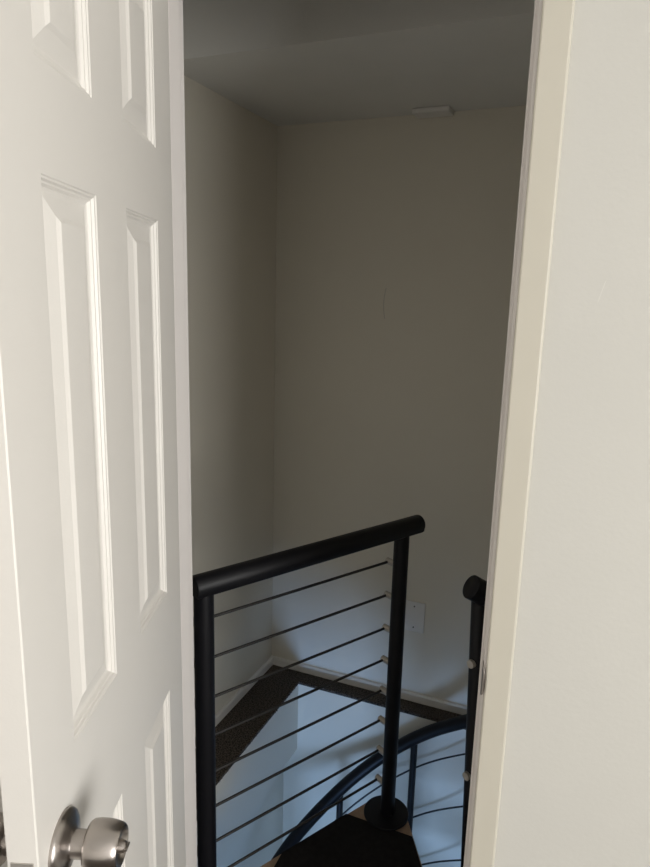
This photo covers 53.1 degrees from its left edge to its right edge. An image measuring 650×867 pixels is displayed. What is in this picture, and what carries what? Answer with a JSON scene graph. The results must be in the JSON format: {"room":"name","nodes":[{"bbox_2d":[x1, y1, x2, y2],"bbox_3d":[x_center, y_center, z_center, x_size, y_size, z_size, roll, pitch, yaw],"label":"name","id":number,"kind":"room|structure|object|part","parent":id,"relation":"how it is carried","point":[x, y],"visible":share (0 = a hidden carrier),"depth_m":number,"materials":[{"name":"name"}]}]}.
{"room":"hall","nodes":[
{"label":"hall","id":0,"kind":"room"},
{"bbox_2d":[184,75,276,734],"bbox_3d":[-0.497,-0.160,2.175,0.100,2.700,1.442,6,13,22],"label":"wall","id":1,"kind":"structure","parent":0,"point":[231,150],"depth_m":2.40,"materials":[{"name":"paint"}]},
{"bbox_2d":[195,655,273,736],"bbox_3d":[-0.500,1.157,2.381,0.012,0.038,1.342,6,13,22],"label":"baseboard","id":2,"kind":"structure","parent":1,"relation":"attached to","point":[263,669],"depth_m":2.71,"materials":[{"name":"white paint"}]},
{"bbox_2d":[196,685,297,866],"bbox_3d":[0.136,1.417,2.158,1.603,0.323,1.542,6,13,22],"label":"wall opening","id":3,"kind":"structure","parent":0,"point":[260,765],"depth_m":2.53,"materials":[{"name":"paint"}]},
{"bbox_2d":[217,768,283,866],"bbox_3d":[-1.214,3.016,1.028,0.120,2.415,4.838,6,13,22],"label":"wall","id":4,"kind":"structure","parent":0,"point":[268,827],"depth_m":2.81,"materials":[{"name":"paint"}]},
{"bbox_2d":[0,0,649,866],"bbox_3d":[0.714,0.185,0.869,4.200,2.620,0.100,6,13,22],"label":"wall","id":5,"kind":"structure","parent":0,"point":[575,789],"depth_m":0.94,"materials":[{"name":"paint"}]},
{"bbox_2d":[0,0,185,866],"bbox_3d":[-0.312,0.367,0.982,0.190,2.140,0.623,2,12,2],"label":"door","id":6,"kind":"structure","parent":5,"relation":"in","point":[92,747],"depth_m":0.78,"materials":[{"name":"paint"}]},
{"bbox_3d":[-0.391,0.473,0.758,0.039,0.056,0.056,2,12,2],"label":"knob","id":7,"kind":"part","parent":6,"relation":"part of","materials":[{"name":"silver metal"}]},
{"bbox_3d":[-0.255,0.478,0.754,0.039,0.056,0.056,2,12,2],"label":"knob","id":8,"kind":"part","parent":6,"relation":"part of","materials":[{"name":"silver metal"}]},
{"bbox_2d":[168,0,196,866],"bbox_3d":[-0.303,0.283,1.326,0.031,2.188,0.102,6,13,22],"label":"trim","id":9,"kind":"structure","parent":5,"relation":"attached to","point":[175,7],"depth_m":1.27,"materials":[{"name":"white paint"}]},
{"bbox_2d":[480,660,485,694],"bbox_3d":[0.259,0.395,1.060,0.006,0.056,0.043,4,12,13],"label":"strike plate","id":10,"kind":"object","parent":5,"relation":"attached to","point":[483,678],"visible":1,"depth_m":1.04,"materials":[{"name":"silver metal"}]},
{"bbox_2d":[463,0,574,866],"bbox_3d":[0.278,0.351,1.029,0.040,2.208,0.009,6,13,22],"label":"trim","id":11,"kind":"structure","parent":5,"relation":"attached to","point":[557,17],"depth_m":0.94,"materials":[{"name":"paint"}]},
{"bbox_2d":[195,665,465,808],"bbox_3d":[0.140,1.253,2.124,1.403,0.012,1.342,6,13,22],"label":"floor","id":12,"kind":"structure","parent":0,"point":[268,692],"depth_m":2.68,"materials":[{"name":"brown carpet"}]},
{"bbox_2d":[196,682,435,807],"bbox_3d":[0.190,1.251,2.124,1.149,0.006,1.134,6,13,22],"label":"floor edge","id":13,"kind":"object","parent":12,"relation":"attached to","point":[298,682],"visible":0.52,"depth_m":2.67,"materials":[{"name":"brown wood"}]},
{"bbox_2d":[183,0,534,125],"bbox_3d":[0.324,-1.252,1.889,1.403,0.400,0.732,6,13,22],"label":"ceiling","id":14,"kind":"structure","parent":0,"point":[285,62],"depth_m":1.79,"materials":[{"name":"paint"}]},
{"bbox_2d":[412,105,453,118],"bbox_3d":[0.374,-1.114,2.252,0.132,0.016,0.079,6,13,22],"label":"ceiling fitting","id":15,"kind":"object","parent":14,"relation":"attached to","point":[438,111],"visible":1,"depth_m":2.23,"materials":[{"name":"white plastic"}]},
{"bbox_2d":[283,684,465,866],"bbox_3d":[1.407,2.601,2.560,3.800,2.738,0.120,6,13,22],"label":"wall","id":16,"kind":"structure","parent":0,"point":[437,836],"depth_m":2.76,"materials":[{"name":"paint"}]},
{"bbox_2d":[272,105,525,705],"bbox_3d":[0.456,-0.203,2.499,1.403,2.700,0.100,6,13,22],"label":"wall","id":17,"kind":"structure","parent":0,"point":[395,235],"depth_m":2.53,"materials":[{"name":"paint"}]},
{"bbox_2d":[273,656,466,714],"bbox_3d":[0.405,1.111,2.718,1.391,0.038,0.012,6,13,22],"label":"baseboard","id":18,"kind":"structure","parent":17,"relation":"attached to","point":[419,698],"depth_m":2.80,"materials":[{"name":"white paint"}]},
{"bbox_2d":[404,600,424,633],"bbox_3d":[0.365,0.751,2.667,0.088,0.132,0.007,6,13,22],"label":"wall plate","id":19,"kind":"object","parent":17,"relation":"attached to","point":[415,611],"visible":0.79,"depth_m":2.66,"materials":[{"name":"white plastic"}]},
{"bbox_3d":[0.426,4.433,0.601,3.754,0.100,5.038,6,13,22],"label":"floor","id":20,"kind":"structure","parent":0,"visible":0},
{"bbox_2d":[260,803,421,866],"bbox_3d":[0.122,2.611,2.308,0.949,2.755,1.166,6,13,22],"label":"spiral staircase","id":21,"kind":"structure","parent":20,"relation":"on","point":[349,840],"depth_m":1.99,"materials":[{"name":"brown wood"}]},
{"bbox_2d":[192,515,424,866],"bbox_3d":[-0.039,0.782,1.827,0.796,1.010,0.146,-8,15,-38],"label":"guard rail","id":22,"kind":"object","parent":21,"relation":"on","point":[384,812],"visible":0.89,"depth_m":1.76,"materials":[{"name":"black metal"}]},
{"bbox_3d":[-0.296,0.838,1.617,0.048,0.972,0.048,6,13,22],"label":"post","id":23,"kind":"part","parent":22,"relation":"part of","materials":[{"name":"black metal"}]},
{"bbox_3d":[-0.080,1.064,1.911,0.675,0.014,0.008,-8,15,-38],"label":"rod","id":24,"kind":"part","parent":22,"relation":"part of","materials":[{"name":"grey metal"}]},
{"bbox_3d":[-0.078,0.957,1.889,0.675,0.014,0.008,-8,15,-38],"label":"rod","id":25,"kind":"part","parent":22,"relation":"part of","materials":[{"name":"grey metal"}]},
{"bbox_3d":[-0.075,0.852,1.867,0.675,0.014,0.008,-8,15,-38],"label":"rod","id":26,"kind":"part","parent":22,"relation":"part of","materials":[{"name":"grey metal"}]},
{"bbox_3d":[-0.072,0.748,1.845,0.675,0.014,0.008,-8,15,-38],"label":"rod","id":27,"kind":"part","parent":22,"relation":"part of","materials":[{"name":"grey metal"}]},
{"bbox_3d":[-0.069,0.641,1.823,0.675,0.014,0.008,-8,15,-38],"label":"rod","id":28,"kind":"part","parent":22,"relation":"part of","materials":[{"name":"grey metal"}]},
{"bbox_3d":[-0.066,0.532,1.800,0.675,0.014,0.008,-8,15,-38],"label":"rod","id":29,"kind":"part","parent":22,"relation":"part of","materials":[{"name":"grey metal"}]},
{"bbox_3d":[-0.063,0.424,1.778,0.675,0.014,0.008,-8,15,-38],"label":"rod","id":30,"kind":"part","parent":22,"relation":"part of","materials":[{"name":"grey metal"}]},
{"bbox_3d":[-0.083,1.170,1.933,0.675,0.014,0.008,-8,15,-38],"label":"rod","id":31,"kind":"part","parent":22,"relation":"part of","materials":[{"name":"grey metal"}]},
{"bbox_3d":[-0.009,0.312,1.736,0.761,0.051,0.054,-8,15,-38],"label":"handrail","id":32,"kind":"part","parent":22,"relation":"part of","materials":[{"name":"black metal"}]},
{"bbox_3d":[0.216,0.766,2.028,0.046,0.972,0.046,6,13,22],"label":"post","id":33,"kind":"part","parent":22,"relation":"part of","materials":[{"name":"black metal"}]},
{"bbox_2d":[271,575,486,866],"bbox_3d":[0.187,1.741,2.235,1.069,3.132,1.067,1,12,-3],"label":"balustrade","id":34,"kind":"object","parent":21,"relation":"attached to","point":[474,588],"visible":0.29,"depth_m":2.55,"materials":[{"name":"black metal"}]},
{"bbox_3d":[0.050,2.017,2.790,0.027,1.120,0.037,-2,12,-15],"label":"post","id":35,"kind":"part","parent":34,"relation":"part of","materials":[{"name":"black metal"}]},
{"bbox_3d":[0.225,1.371,2.226,1.053,1.953,0.906,6,13,22],"label":"rod","id":36,"kind":"part","parent":34,"relation":"part of","materials":[{"name":"grey metal"}]},
{"bbox_3d":[0.345,1.777,2.729,0.028,1.120,0.037,6,13,22],"label":"post","id":37,"kind":"part","parent":34,"relation":"part of","materials":[{"name":"black metal"}]},
{"bbox_3d":[0.219,1.604,2.274,1.053,1.953,0.906,6,13,22],"label":"rod","id":38,"kind":"part","parent":34,"relation":"part of","materials":[{"name":"grey metal"}]},
{"bbox_3d":[0.212,1.851,2.326,1.053,1.953,0.906,6,13,22],"label":"rod","id":39,"kind":"part","parent":34,"relation":"part of","materials":[{"name":"grey metal"}]},
{"bbox_3d":[0.352,0.924,1.556,0.085,1.156,0.045,6,13,22],"label":"post","id":40,"kind":"part","parent":34,"relation":"part of","materials":[{"name":"black metal"}]}
]}

